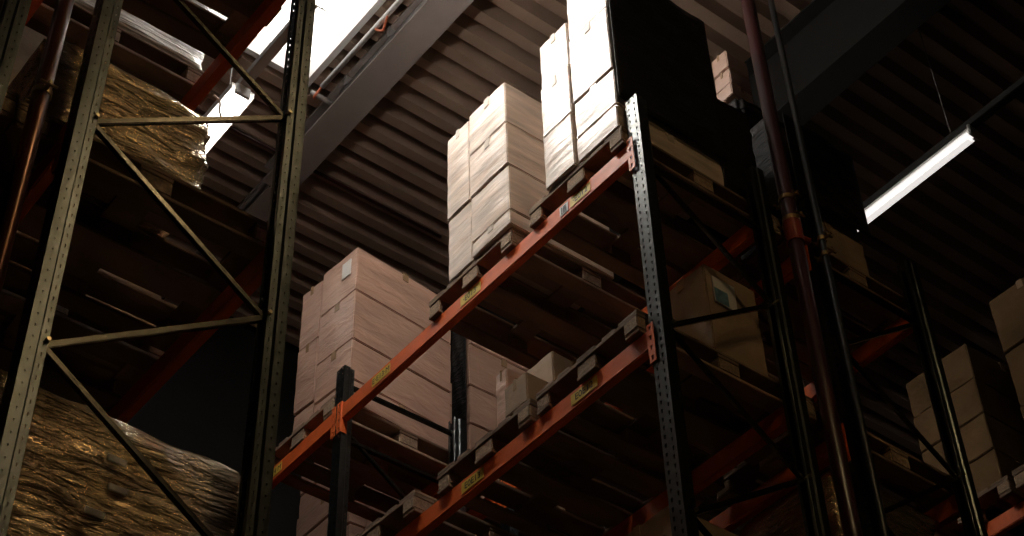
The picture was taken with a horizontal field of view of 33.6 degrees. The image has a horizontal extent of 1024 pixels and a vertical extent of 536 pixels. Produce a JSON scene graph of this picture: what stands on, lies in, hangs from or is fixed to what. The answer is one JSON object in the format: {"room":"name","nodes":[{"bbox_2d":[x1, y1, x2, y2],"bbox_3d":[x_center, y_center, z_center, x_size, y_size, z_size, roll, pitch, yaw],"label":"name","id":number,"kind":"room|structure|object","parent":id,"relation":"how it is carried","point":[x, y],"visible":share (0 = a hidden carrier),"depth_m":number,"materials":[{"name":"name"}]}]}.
{"room":"warehouse","nodes":[
{"label":"warehouse","id":0,"kind":"room"},
{"bbox_2d":[126,298,571,535],"bbox_3d":[-3.567,4.279,10.983,22.000,12.200,0.200,28,-51,-27],"label":"wall","id":1,"kind":"structure","parent":0,"point":[202,409],"depth_m":14.88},
{"bbox_2d":[167,0,1023,535],"bbox_3d":[1.156,-4.426,10.717,22.000,0.160,15.598,28,-51,-27],"label":"ceiling","id":2,"kind":"structure","parent":0,"point":[962,226],"depth_m":14.27,"materials":[{"name":"metal"}]},
{"bbox_2d":[164,171,282,305],"bbox_3d":[-2.525,-0.190,14.743,0.200,0.200,1.860,28,-51,-27],"label":"girder","id":3,"kind":"object","parent":2,"relation":"attached to","point":[259,207],"visible":0.07,"depth_m":14.30,"materials":[{"name":"metal"}]},
{"bbox_2d":[203,82,254,116],"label":"lamp","id":4,"kind":"object","parent":2,"relation":"attached to","point":[236,99],"depth_m":11.57,"materials":[{"name":"white paint"}]},
{"bbox_2d":[206,92,245,145],"bbox_3d":[-2.291,-0.780,11.931,0.110,0.069,1.460,28,-51,-27],"label":"diffuser","id":5,"kind":"object","parent":4,"relation":"attached to","point":[232,103],"depth_m":11.62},
{"bbox_2d":[211,0,385,87],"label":"window","id":6,"kind":"structure","parent":2,"relation":"attached to","point":[358,18],"depth_m":13.27,"materials":[{"name":"glass"}]},
{"bbox_2d":[194,108,441,237],"bbox_3d":[-1.805,-0.891,14.139,3.000,0.032,0.032,28,-51,-27],"label":"pipe","id":7,"kind":"object","parent":2,"relation":"attached to","point":[198,110],"visible":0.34,"depth_m":14.37,"materials":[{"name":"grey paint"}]},
{"bbox_2d":[262,0,473,185],"bbox_3d":[2.264,-4.545,10.373,0.275,0.200,13.720,28,-51,-27],"label":"girder","id":8,"kind":"object","parent":2,"relation":"attached to","point":[326,127],"visible":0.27,"depth_m":13.34,"materials":[{"name":"metal"}]},
{"bbox_2d":[450,0,950,382],"bbox_3d":[3.623,-2.793,11.816,0.260,0.800,15.600,28,-51,-27],"label":"girder","id":9,"kind":"object","parent":2,"relation":"attached to","point":[829,45],"visible":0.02,"depth_m":12.80,"materials":[{"name":"metal"}]},
{"bbox_2d":[863,28,1023,207],"bbox_3d":[4.058,-2.296,11.801,0.070,1.560,14.600,28,-51,-27],"label":"rail","id":10,"kind":"object","parent":2,"relation":"hanging from","point":[1016,88],"visible":0.15,"depth_m":12.03,"materials":[{"name":"black metal"}]},
{"bbox_2d":[857,124,980,231],"bbox_3d":[2.802,-0.544,12.378,0.116,0.102,1.508,28,-51,-27],"label":"lamp","id":11,"kind":"object","parent":10,"relation":"attached to","point":[964,139],"visible":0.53,"depth_m":12.20,"materials":[{"name":"white paint"}]},
{"bbox_3d":[1.460,4.362,2.289,22.000,0.200,15.600,28,-51,-27],"label":"floor","id":12,"kind":"structure","parent":0,"visible":0},
{"bbox_2d":[0,0,31,112],"bbox_3d":[-2.208,0.604,4.561,1.070,8.550,0.140,28,-51,-27],"label":"frame","id":13,"kind":"object","parent":12,"relation":"on","point":[13,13],"visible":1,"depth_m":6.33,"materials":[{"name":"grey metal"}]},
{"bbox_2d":[0,0,74,294],"bbox_3d":[-1.744,-0.375,6.051,0.076,12.000,0.150,28,-51,-27],"label":"pipe","id":14,"kind":"object","parent":12,"relation":"on","point":[41,93],"visible":1,"depth_m":6.13,"materials":[{"name":"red metal"}]},
{"bbox_2d":[0,0,315,535],"bbox_3d":[-1.217,1.124,5.139,1.020,8.550,0.140,28,-51,-27],"label":"frame","id":15,"kind":"object","parent":12,"relation":"on","point":[253,515],"visible":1,"depth_m":6.19,"materials":[{"name":"grey metal"}]},
{"bbox_2d":[0,122,67,222],"bbox_3d":[-2.502,0.333,7.036,0.058,0.240,2.804,28,-51,-27],"label":"beam","id":16,"kind":"structure","parent":15,"relation":"attached to","point":[43,175],"depth_m":6.36,"materials":[{"name":"metal"}]},
{"bbox_2d":[0,281,164,412],"bbox_3d":[-2.167,0.359,7.327,1.210,0.144,0.800,28,-51,-27],"label":"wooden pallet","id":17,"kind":"object","parent":16,"relation":"on","point":[107,386],"visible":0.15,"depth_m":7.32,"materials":[{"name":"brown wood"}]},
{"bbox_2d":[0,230,160,370],"bbox_3d":[-2.174,0.126,7.560,1.009,0.509,0.669,28,-51,-27],"label":"carton","id":18,"kind":"object","parent":17,"relation":"on","point":[3,319],"visible":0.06,"depth_m":7.47,"materials":[{"name":"cardboard"}]},
{"bbox_3d":[-2.199,-0.245,7.903,1.009,0.497,0.668,28,-51,-27],"label":"carton","id":19,"kind":"object","parent":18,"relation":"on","visible":0},
{"bbox_2d":[8,26,46,85],"bbox_3d":[-2.204,-0.620,8.270,1.010,0.547,0.670,28,-51,-27],"label":"carton","id":20,"kind":"object","parent":19,"relation":"on","point":[31,39],"visible":0.02,"depth_m":8.00,"materials":[{"name":"cardboard"}]},
{"bbox_2d":[0,100,267,351],"bbox_3d":[-1.637,-0.119,6.847,1.210,0.144,0.800,28,-51,-27],"label":"wooden pallet","id":21,"kind":"object","parent":16,"relation":"on","point":[110,239],"visible":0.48,"depth_m":6.85,"materials":[{"name":"brown wood"}]},
{"bbox_2d":[7,39,210,237],"bbox_3d":[-1.734,-0.463,6.974,0.796,0.528,0.626,28,-51,-27],"label":"load","id":22,"kind":"object","parent":21,"relation":"on","point":[179,151],"visible":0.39,"depth_m":6.82},
{"bbox_2d":[25,0,42,25],"bbox_3d":[-2.549,-1.045,8.357,0.058,0.240,2.804,28,-51,-27],"label":"beam","id":23,"kind":"structure","parent":15,"relation":"attached to","point":[35,4],"depth_m":8.13,"materials":[{"name":"metal"}]},
{"bbox_2d":[0,0,209,104],"bbox_3d":[-2.270,-0.969,8.698,1.210,0.144,0.800,28,-51,-27],"label":"wooden pallet","id":24,"kind":"object","parent":23,"relation":"on","point":[131,53],"visible":0.16,"depth_m":8.58,"materials":[{"name":"brown wood"}]},
{"bbox_2d":[74,0,211,69],"bbox_3d":[-2.256,-1.402,9.119,1.073,1.058,0.744,28,-51,-27],"label":"load","id":25,"kind":"object","parent":24,"relation":"on","point":[129,22],"visible":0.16,"depth_m":8.73},
{"bbox_2d":[180,0,286,110],"bbox_3d":[-1.814,-0.660,8.786,0.058,0.240,2.804,28,-51,-27],"label":"beam","id":26,"kind":"structure","parent":15,"relation":"attached to","point":[264,13],"depth_m":8.38,"materials":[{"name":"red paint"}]},
{"bbox_2d":[119,0,281,67],"bbox_3d":[-1.647,-1.531,8.135,1.210,0.144,0.800,28,-51,-27],"label":"wooden pallet","id":27,"kind":"object","parent":26,"relation":"on","point":[165,15],"visible":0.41,"depth_m":8.43,"materials":[{"name":"brown wood"}]},
{"bbox_3d":[-2.434,2.274,5.175,0.058,0.240,2.804,28,-51,-27],"label":"beam","id":28,"kind":"structure","parent":15,"relation":"attached to","visible":0},
{"bbox_3d":[-1.569,1.822,4.986,1.210,0.144,0.800,28,-51,-27],"label":"wooden pallet","id":29,"kind":"object","parent":28,"relation":"on","visible":0},
{"bbox_2d":[0,369,242,535],"bbox_3d":[-1.627,1.244,5.571,1.171,1.498,0.831,28,-51,-27],"label":"load","id":30,"kind":"object","parent":29,"relation":"on","point":[76,478],"visible":0.8,"depth_m":5.70},
{"bbox_2d":[327,365,465,535],"bbox_3d":[-0.607,3.924,8.081,1.020,8.550,0.140,28,-51,-27],"label":"frame","id":31,"kind":"object","parent":12,"relation":"on","point":[345,388],"visible":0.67,"depth_m":10.51,"materials":[{"name":"grey metal"}]},
{"bbox_2d":[272,406,336,488],"bbox_3d":[-1.934,1.734,11.307,0.058,0.240,2.784,28,-51,-27],"label":"beam","id":32,"kind":"structure","parent":31,"relation":"attached to","point":[325,430],"depth_m":10.74,"materials":[{"name":"metal"}]},
{"bbox_2d":[421,482,439,498],"bbox_3d":[-1.199,2.120,11.736,0.058,0.240,2.784,28,-51,-27],"label":"beam","id":33,"kind":"structure","parent":31,"relation":"attached to","point":[432,489],"depth_m":11.11,"materials":[{"name":"metal"}]},
{"bbox_2d":[274,396,450,521],"bbox_3d":[-0.918,1.331,11.175,1.210,0.144,0.800,29,-52,-28],"label":"wooden pallet","id":34,"kind":"object","parent":33,"relation":"on","point":[372,431],"visible":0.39,"depth_m":11.11,"materials":[{"name":"brown wood"}]},
{"bbox_2d":[293,403,314,430],"bbox_3d":[-1.059,1.218,11.339,0.870,0.251,0.229,32,-53,-30],"label":"carton","id":35,"kind":"object","parent":34,"relation":"on","point":[304,416],"visible":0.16,"depth_m":11.15,"materials":[{"name":"cardboard"}]},
{"bbox_2d":[294,338,318,415],"bbox_3d":[-1.075,0.921,11.617,0.869,0.557,0.228,32,-53,-30],"label":"carton","id":36,"kind":"object","parent":35,"relation":"on","point":[307,357],"visible":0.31,"depth_m":11.37,"materials":[{"name":"cardboard"}]},
{"bbox_2d":[299,281,322,351],"bbox_3d":[-1.086,0.526,11.999,0.868,0.537,0.230,32,-53,-30],"label":"carton","id":37,"kind":"object","parent":36,"relation":"on","point":[312,300],"visible":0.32,"depth_m":11.77,"materials":[{"name":"cardboard"}]},
{"bbox_2d":[314,381,447,448],"bbox_3d":[-0.850,1.069,11.148,0.868,0.191,0.393,32,-53,-30],"label":"carton","id":38,"kind":"object","parent":34,"relation":"on","point":[424,431],"visible":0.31,"depth_m":11.04,"materials":[{"name":"cardboard"}]},
{"bbox_2d":[314,339,449,428],"bbox_3d":[-0.861,0.875,11.331,0.868,0.337,0.393,32,-53,-30],"label":"carton","id":39,"kind":"object","parent":38,"relation":"on","point":[419,396],"visible":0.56,"depth_m":11.18,"materials":[{"name":"cardboard"}]},
{"bbox_2d":[317,290,450,392],"bbox_3d":[-0.867,0.595,11.603,0.871,0.437,0.394,32,-53,-30],"label":"carton","id":40,"kind":"object","parent":39,"relation":"on","point":[358,317],"visible":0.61,"depth_m":11.44,"materials":[{"name":"cardboard"}]},
{"bbox_2d":[321,247,450,344],"bbox_3d":[-0.879,0.288,11.896,0.874,0.407,0.394,32,-53,-30],"label":"carton","id":41,"kind":"object","parent":40,"relation":"on","point":[360,271],"visible":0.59,"depth_m":11.71,"materials":[{"name":"cardboard"}]},
{"bbox_2d":[499,479,606,535],"bbox_3d":[0.415,4.460,8.678,1.000,8.550,0.140,28,-51,-27],"label":"frame","id":42,"kind":"object","parent":12,"relation":"on","point":[505,527],"visible":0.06,"depth_m":10.95,"materials":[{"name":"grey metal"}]},
{"bbox_2d":[466,480,501,519],"bbox_3d":[-0.903,2.275,11.909,0.058,0.240,2.784,28,-51,-27],"label":"beam","id":43,"kind":"structure","parent":42,"relation":"attached to","point":[471,512],"depth_m":11.27,"materials":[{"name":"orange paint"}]},
{"bbox_2d":[426,479,598,535],"bbox_3d":[0.063,1.832,11.733,1.210,0.144,0.800,28,-51,-27],"label":"wooden pallet","id":44,"kind":"object","parent":43,"relation":"on","point":[494,522],"visible":0.02,"depth_m":11.53,"materials":[{"name":"brown wood"}]},
{"bbox_3d":[-0.078,1.624,11.892,0.658,0.381,0.160,28,-51,-27],"label":"carton","id":45,"kind":"object","parent":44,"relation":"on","visible":0},
{"bbox_2d":[467,424,487,448],"bbox_3d":[-0.088,1.376,12.127,0.660,0.297,0.160,27,-51,-27],"label":"carton","id":46,"kind":"object","parent":45,"relation":"on","point":[474,433],"visible":0.12,"depth_m":12.00,"materials":[{"name":"cardboard"}]},
{"bbox_2d":[452,331,466,449],"bbox_3d":[-0.380,0.992,12.197,0.024,1.716,0.171,28,-51,-27],"label":"film","id":47,"kind":"object","parent":46,"relation":"attached to","point":[459,399],"visible":0.47,"depth_m":12.37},
{"bbox_2d":[466,386,496,431],"bbox_3d":[-0.091,1.145,12.356,0.660,0.347,0.160,28,-51,-28],"label":"carton","id":48,"kind":"object","parent":46,"relation":"on","point":[481,406],"visible":0.35,"depth_m":12.21,"materials":[{"name":"cardboard"}]},
{"bbox_2d":[466,344,525,397],"bbox_3d":[-0.102,0.873,12.614,0.660,0.397,0.161,28,-51,-27],"label":"carton","id":49,"kind":"object","parent":48,"relation":"on","point":[483,368],"visible":0.48,"depth_m":12.49,"materials":[{"name":"cardboard"}]},
{"bbox_3d":[-1.084,2.866,12.770,1.210,0.144,0.800,28,-51,-27],"label":"wooden pallet","id":50,"kind":"object","parent":43,"relation":"on","visible":0},
{"bbox_3d":[-1.205,2.695,12.860,0.670,0.231,0.780,28,-51,-27],"label":"carton","id":51,"kind":"object","parent":50,"relation":"on","visible":0},
{"bbox_3d":[-1.210,2.528,13.021,0.670,0.227,0.779,28,-51,-28],"label":"carton","id":52,"kind":"object","parent":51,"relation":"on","visible":0},
{"bbox_2d":[346,524,363,535],"bbox_3d":[-1.208,2.366,13.185,0.668,0.227,0.778,28,-51,-27],"label":"carton","id":53,"kind":"object","parent":52,"relation":"on","point":[352,530],"visible":0.57,"depth_m":12.88,"materials":[{"name":"cardboard"}]},
{"bbox_2d":[307,500,367,535],"bbox_3d":[-1.219,2.197,13.341,0.669,0.227,0.778,28,-51,-27],"label":"carton","id":54,"kind":"object","parent":53,"relation":"on","point":[321,530],"visible":0.29,"depth_m":13.04,"materials":[{"name":"cardboard"}]},
{"bbox_2d":[296,485,368,535],"bbox_3d":[-1.233,2.027,13.495,0.669,0.227,0.780,28,-51,-27],"label":"carton","id":55,"kind":"object","parent":54,"relation":"on","point":[318,513],"visible":0.2,"depth_m":13.40,"materials":[{"name":"cardboard"}]},
{"bbox_3d":[0.896,2.633,8.502,0.058,0.240,2.804,28,-51,-27],"label":"beam","id":56,"kind":"structure","parent":42,"relation":"attached to","visible":0},
{"bbox_3d":[1.844,2.207,8.343,1.210,0.144,0.800,28,-51,-27],"label":"wooden pallet","id":57,"kind":"object","parent":56,"relation":"on","visible":0},
{"bbox_2d":[738,470,935,535],"bbox_3d":[1.736,1.743,8.749,0.826,1.088,0.776,28,-51,-27],"label":"load","id":58,"kind":"object","parent":57,"relation":"on","point":[785,518],"visible":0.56,"depth_m":8.83},
{"bbox_2d":[625,93,830,535],"bbox_3d":[1.132,2.356,6.509,1.020,8.550,0.140,28,-51,-27],"label":"frame","id":59,"kind":"object","parent":12,"relation":"on","point":[683,510],"visible":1,"depth_m":8.37,"materials":[{"name":"grey metal"}]},
{"bbox_2d":[336,136,635,434],"bbox_3d":[-0.201,0.172,9.741,0.058,0.240,2.804,28,-51,-27],"label":"beam","id":60,"kind":"structure","parent":59,"relation":"attached to","point":[617,166],"depth_m":9.67,"materials":[{"name":"metal"}]},
{"bbox_2d":[395,321,656,535],"bbox_3d":[-0.168,1.132,8.821,0.058,0.240,2.804,28,-51,-27],"label":"beam","id":61,"kind":"structure","parent":59,"relation":"attached to","point":[639,351],"depth_m":8.55,"materials":[{"name":"metal"}]},
{"bbox_2d":[355,489,515,535],"bbox_3d":[-0.323,1.728,9.688,1.210,0.144,0.800,29,-52,-28],"label":"wooden pallet","id":62,"kind":"object","parent":61,"relation":"on","point":[461,523],"visible":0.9,"depth_m":9.37,"materials":[{"name":"brown wood"}]},
{"bbox_2d":[438,398,703,535],"bbox_3d":[0.318,1.185,9.145,1.210,0.144,0.800,28,-51,-27],"label":"wooden pallet","id":63,"kind":"object","parent":61,"relation":"on","point":[552,483],"visible":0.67,"depth_m":9.09,"materials":[{"name":"brown wood"}]},
{"bbox_2d":[505,372,547,417],"bbox_3d":[0.085,0.695,8.882,0.177,0.203,0.196,28,-51,-27],"label":"carton","id":64,"kind":"object","parent":63,"relation":"on","point":[523,388],"visible":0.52,"depth_m":8.83,"materials":[{"name":"cardboard"}]},
{"bbox_2d":[496,368,558,460],"bbox_3d":[0.082,0.812,9.206,0.357,0.483,0.104,28,-51,-28],"label":"carton","id":65,"kind":"object","parent":63,"relation":"on","point":[506,377],"visible":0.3,"depth_m":9.18,"materials":[{"name":"cardboard"}]},
{"bbox_2d":[527,351,599,461],"bbox_3d":[0.264,0.743,9.112,0.341,0.443,0.291,28,-51,-28],"label":"carton","id":66,"kind":"object","parent":63,"relation":"on","point":[550,366],"visible":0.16,"depth_m":9.09,"materials":[{"name":"cardboard"}]},
{"bbox_2d":[603,406,792,535],"bbox_3d":[0.567,1.518,9.249,0.058,0.240,2.804,28,-51,-27],"label":"beam","id":67,"kind":"structure","parent":59,"relation":"attached to","point":[773,425],"depth_m":8.77,"materials":[{"name":"metal"}]},
{"bbox_2d":[536,309,816,495],"bbox_3d":[0.842,0.712,8.671,1.210,0.144,0.800,27,-51,-27],"label":"wooden pallet","id":68,"kind":"object","parent":67,"relation":"on","point":[709,426],"visible":0.61,"depth_m":8.62,"materials":[{"name":"brown wood"}]},
{"bbox_2d":[670,264,767,412],"bbox_3d":[1.061,0.385,8.926,0.391,0.663,0.382,27,-51,-27],"label":"carton","id":69,"kind":"object","parent":68,"relation":"on","point":[706,291],"visible":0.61,"depth_m":8.84,"materials":[{"name":"cardboard"}]},
{"bbox_2d":[641,225,758,313],"bbox_3d":[0.534,0.558,10.170,0.058,0.240,2.804,28,-51,-27],"label":"beam","id":70,"kind":"structure","parent":59,"relation":"attached to","point":[743,238],"depth_m":9.54,"materials":[{"name":"metal"}]},
{"bbox_2d":[429,227,646,368],"bbox_3d":[0.223,0.281,10.120,1.210,0.144,0.800,28,-51,-27],"label":"wooden pallet","id":71,"kind":"object","parent":70,"relation":"on","point":[534,312],"visible":0.59,"depth_m":10.05,"materials":[{"name":"brown wood"}]},
{"bbox_2d":[449,202,474,282],"bbox_3d":[-0.003,-0.001,10.294,0.788,0.511,0.239,28,-51,-28],"label":"carton","id":72,"kind":"object","parent":71,"relation":"on","point":[460,226],"visible":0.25,"depth_m":10.09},
{"bbox_2d":[447,121,471,220],"bbox_3d":[-0.029,-0.455,10.718,0.789,0.727,0.240,28,-51,-27],"label":"carton","id":73,"kind":"object","parent":72,"relation":"on","point":[458,179],"visible":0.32,"depth_m":10.51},
{"bbox_2d":[473,210,613,309],"bbox_3d":[0.185,-0.038,9.979,0.789,0.121,0.374,27,-51,-27],"label":"carton","id":74,"kind":"object","parent":71,"relation":"on","point":[511,218],"visible":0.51,"depth_m":9.83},
{"bbox_2d":[471,165,609,243],"bbox_3d":[0.178,-0.221,10.153,0.789,0.377,0.373,28,-51,-27],"label":"carton","id":75,"kind":"object","parent":74,"relation":"on","point":[512,189],"visible":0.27,"depth_m":9.95,"materials":[{"name":"cardboard"}]},
{"bbox_2d":[470,123,545,198],"bbox_3d":[0.162,-0.495,10.409,0.789,0.367,0.375,28,-51,-27],"label":"carton","id":76,"kind":"object","parent":75,"relation":"on","point":[508,145],"visible":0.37,"depth_m":10.20,"materials":[{"name":"cardboard"}]},
{"bbox_2d":[469,82,543,156],"bbox_3d":[0.153,-0.765,10.669,0.790,0.377,0.375,27,-51,-27],"label":"carton","id":77,"kind":"object","parent":76,"relation":"on","point":[506,104],"visible":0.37,"depth_m":10.46,"materials":[{"name":"cardboard"}]},
{"bbox_2d":[529,125,782,288],"bbox_3d":[0.815,-0.253,9.585,1.210,0.144,0.800,28,-51,-27],"label":"wooden pallet","id":78,"kind":"object","parent":70,"relation":"on","point":[686,245],"visible":0.54,"depth_m":9.55,"materials":[{"name":"brown wood"}]},
{"bbox_2d":[544,114,579,190],"bbox_3d":[0.573,-0.499,9.737,0.800,0.431,0.265,28,-51,-27],"label":"carton","id":79,"kind":"object","parent":78,"relation":"on","point":[560,146],"visible":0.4,"depth_m":9.52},
{"bbox_2d":[541,65,574,138],"bbox_3d":[0.564,-0.809,10.037,0.800,0.427,0.264,28,-51,-27],"label":"carton","id":80,"kind":"object","parent":79,"relation":"on","point":[557,95],"visible":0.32,"depth_m":9.83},
{"bbox_2d":[540,23,570,88],"bbox_3d":[0.563,-1.108,10.333,0.800,0.407,0.264,28,-51,-27],"label":"carton","id":81,"kind":"object","parent":80,"relation":"on","point":[555,52],"visible":0.21,"depth_m":10.14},
{"bbox_2d":[577,105,723,220],"bbox_3d":[0.779,-0.581,9.486,0.800,0.191,0.350,27,-51,-27],"label":"carton","id":82,"kind":"object","parent":78,"relation":"on","point":[615,117],"visible":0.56,"depth_m":9.37,"materials":[{"name":"cardboard"}]},
{"bbox_2d":[575,69,719,165],"bbox_3d":[0.772,-0.759,9.657,0.800,0.297,0.351,28,-51,-27],"label":"carton","id":83,"kind":"object","parent":82,"relation":"on","point":[602,96],"visible":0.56,"depth_m":9.47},
{"bbox_2d":[569,7,615,103],"bbox_3d":[0.758,-1.071,9.952,0.799,0.557,0.348,28,-51,-27],"label":"carton","id":84,"kind":"object","parent":83,"relation":"on","point":[592,57],"visible":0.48,"depth_m":9.74,"materials":[{"name":"cardboard"}]},
{"bbox_2d":[567,0,609,40],"bbox_3d":[0.752,-1.429,10.302,0.799,0.437,0.349,28,-51,-27],"label":"carton","id":85,"kind":"object","parent":84,"relation":"on","point":[579,12],"visible":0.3,"depth_m":10.07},
{"bbox_2d":[609,0,726,161],"bbox_3d":[0.889,-1.233,9.904,0.810,1.281,0.024,28,-51,-27],"label":"film","id":86,"kind":"object","parent":84,"relation":"attached to","point":[661,52],"visible":0.98,"depth_m":9.83,"materials":[{"name":"plastic"}]},
{"bbox_2d":[687,98,756,241],"bbox_3d":[1.147,-0.510,10.129,0.372,0.958,0.603,28,-51,-27],"label":"load","id":87,"kind":"object","parent":78,"relation":"on","point":[737,136],"visible":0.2,"depth_m":9.99},
{"bbox_3d":[0.600,2.478,8.329,0.058,0.240,2.804,28,-51,-27],"label":"beam","id":88,"kind":"structure","parent":59,"relation":"attached to","visible":0},
{"bbox_3d":[0.881,1.666,7.745,1.210,0.144,0.800,28,-51,-27],"label":"wooden pallet","id":89,"kind":"object","parent":88,"relation":"on","visible":0},
{"bbox_2d":[626,506,736,535],"bbox_3d":[0.763,1.446,7.905,0.460,0.393,0.490,28,-51,-27],"label":"carton","id":90,"kind":"object","parent":89,"relation":"on","point":[659,524],"visible":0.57,"depth_m":7.85,"materials":[{"name":"cardboard"}]},
{"bbox_2d":[740,0,862,535],"bbox_3d":[1.648,1.381,8.004,0.177,12.000,0.167,-1,-44,-1],"label":"pipe","id":91,"kind":"object","parent":12,"relation":"on","point":[795,240],"visible":1,"depth_m":9.22,"materials":[{"name":"metal"}]},
{"bbox_2d":[768,0,888,535],"bbox_3d":[1.784,1.371,7.998,0.070,12.000,0.124,28,-51,-27],"label":"conduit","id":92,"kind":"object","parent":12,"relation":"on","point":[822,237],"visible":1,"depth_m":9.24,"materials":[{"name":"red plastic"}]},
{"bbox_2d":[796,197,987,535],"bbox_3d":[2.155,2.893,7.106,1.000,8.550,0.140,28,-51,-27],"label":"frame","id":93,"kind":"object","parent":12,"relation":"on","point":[956,463],"visible":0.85,"depth_m":9.22,"materials":[{"name":"grey metal"}]},
{"bbox_2d":[503,244,811,507],"bbox_3d":[0.830,0.713,10.342,0.058,0.240,2.804,28,-51,-27],"label":"beam","id":94,"kind":"structure","parent":93,"relation":"attached to","point":[786,266],"depth_m":9.70,"materials":[{"name":"metal"}]},
{"bbox_2d":[731,231,913,381],"bbox_3d":[1.790,0.276,10.172,1.210,0.144,0.800,28,-51,-27],"label":"wooden pallet","id":95,"kind":"object","parent":94,"relation":"on","point":[850,299],"visible":0.31,"depth_m":10.14,"materials":[{"name":"brown wood"}]},
{"bbox_2d":[758,221,868,338],"bbox_3d":[1.705,0.027,10.254,0.630,0.331,0.640,27,-51,-27],"label":"carton","id":96,"kind":"object","parent":95,"relation":"on","point":[848,250],"visible":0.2,"depth_m":10.16,"materials":[{"name":"cardboard"}]},
{"bbox_2d":[788,165,859,243],"bbox_3d":[1.686,-0.229,10.488,0.630,0.357,0.640,28,-51,-27],"label":"carton","id":97,"kind":"object","parent":96,"relation":"on","point":[836,223],"visible":0.06,"depth_m":10.28,"materials":[{"name":"cardboard"}]},
{"bbox_2d":[741,119,781,260],"bbox_3d":[1.421,-0.400,10.348,0.024,1.077,0.660,28,-51,-27],"label":"film","id":98,"kind":"object","parent":97,"relation":"attached to","point":[761,151],"visible":0.1,"depth_m":10.34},
{"bbox_3d":[1.678,-0.487,10.739,0.630,0.357,0.640,27,-51,-27],"label":"carton","id":99,"kind":"object","parent":97,"relation":"on","visible":0},
{"bbox_2d":[782,112,870,237],"bbox_3d":[1.933,-0.576,10.431,0.620,0.732,0.025,28,-51,-27],"label":"film","id":100,"kind":"object","parent":99,"relation":"attached to","point":[837,191],"visible":0.9,"depth_m":10.43,"materials":[{"name":"plastic"}]},
{"bbox_2d":[709,423,850,531],"bbox_3d":[0.863,1.673,9.422,0.058,0.240,2.804,28,-51,-27],"label":"beam","id":101,"kind":"structure","parent":93,"relation":"attached to","point":[737,514],"depth_m":8.99,"materials":[{"name":"metal"}]},
{"bbox_2d":[717,407,953,517],"bbox_3d":[1.823,1.236,9.252,1.210,0.144,0.800,28,-51,-27],"label":"wooden pallet","id":102,"kind":"object","parent":101,"relation":"on","point":[898,471],"visible":0.34,"depth_m":9.11,"materials":[{"name":"brown wood"}]},
{"bbox_2d":[804,312,912,402],"bbox_3d":[1.549,1.091,10.762,0.058,0.240,2.804,28,-51,-27],"label":"beam","id":103,"kind":"structure","parent":93,"relation":"attached to","point":[872,349],"depth_m":10.17,"materials":[{"name":"metal"}]},
{"bbox_3d":[-2.956,2.691,6.711,1.020,8.550,0.140,28,-51,-27],"label":"frame","id":104,"kind":"object","parent":12,"relation":"on","visible":0},
{"bbox_2d":[107,243,269,422],"bbox_3d":[-1.767,0.719,7.465,0.058,0.240,2.804,28,-51,-27],"label":"beam","id":105,"kind":"structure","parent":104,"relation":"attached to","point":[249,279],"depth_m":7.09,"materials":[{"name":"metal"}]},
{"bbox_3d":[4.508,4.110,8.460,1.010,8.550,0.140,28,-51,-27],"label":"frame","id":106,"kind":"object","parent":12,"relation":"on","visible":0},
{"bbox_2d":[985,501,1023,535],"bbox_3d":[3.166,1.939,11.705,0.058,0.240,2.804,28,-51,-27],"label":"beam","id":107,"kind":"structure","parent":106,"relation":"attached to","point":[1014,516],"depth_m":11.52,"materials":[{"name":"metal"}]},
{"bbox_2d":[934,475,1023,535],"bbox_3d":[3.586,1.922,11.954,1.210,0.144,0.800,28,-51,-27],"label":"wooden pallet","id":108,"kind":"object","parent":107,"relation":"on","point":[1003,493],"visible":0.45,"depth_m":11.65,"materials":[{"name":"brown wood"}]},
{"bbox_2d":[953,449,1023,535],"bbox_3d":[3.502,1.698,12.047,0.830,0.311,0.601,28,-51,-27],"label":"carton","id":109,"kind":"object","parent":108,"relation":"on","point":[994,465],"visible":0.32,"depth_m":11.78,"materials":[{"name":"brown cardboard"}]},
{"bbox_2d":[922,413,1023,474],"bbox_3d":[3.490,1.468,12.265,0.829,0.317,0.599,28,-51,-27],"label":"carton","id":110,"kind":"object","parent":109,"relation":"on","point":[983,434],"visible":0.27,"depth_m":12.00,"materials":[{"name":"brown cardboard"}]},
{"bbox_2d":[914,379,1023,452],"bbox_3d":[3.482,1.236,12.486,0.828,0.317,0.598,28,-51,-27],"label":"carton","id":111,"kind":"object","parent":110,"relation":"on","point":[973,399],"visible":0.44,"depth_m":12.24,"materials":[{"name":"brown cardboard"}]},
{"bbox_2d":[906,344,1019,417],"bbox_3d":[3.481,1.002,12.718,0.829,0.337,0.598,28,-51,-27],"label":"carton","id":112,"kind":"object","parent":111,"relation":"on","point":[964,364],"visible":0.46,"depth_m":12.48,"materials":[{"name":"brown cardboard"}]},
{"bbox_2d":[1012,464,1023,491],"bbox_3d":[4.104,1.455,11.485,1.210,0.144,0.800,28,-51,-27],"label":"wooden pallet","id":113,"kind":"object","parent":107,"relation":"on","point":[1018,473],"visible":1,"depth_m":11.41,"materials":[{"name":"brown wood"}]},
{"bbox_2d":[1020,405,1023,418],"bbox_3d":[4.030,1.150,11.617,0.849,0.481,0.579,27,-51,-27],"label":"carton","id":114,"kind":"object","parent":113,"relation":"on","point":[1022,407],"visible":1,"depth_m":11.71,"materials":[{"name":"brown cardboard"}]},
{"bbox_2d":[1005,343,1023,406],"bbox_3d":[4.030,0.805,11.961,0.849,0.487,0.578,27,-51,-27],"label":"carton","id":115,"kind":"object","parent":114,"relation":"on","point":[1015,358],"visible":1,"depth_m":11.94,"materials":[{"name":"brown cardboard"}]},
{"bbox_2d":[989,278,1023,353],"bbox_3d":[4.006,0.442,12.297,0.849,0.497,0.579,28,-51,-27],"label":"carton","id":116,"kind":"object","parent":115,"relation":"on","point":[1007,309],"visible":0.94,"depth_m":12.19,"materials":[{"name":"brown cardboard"}]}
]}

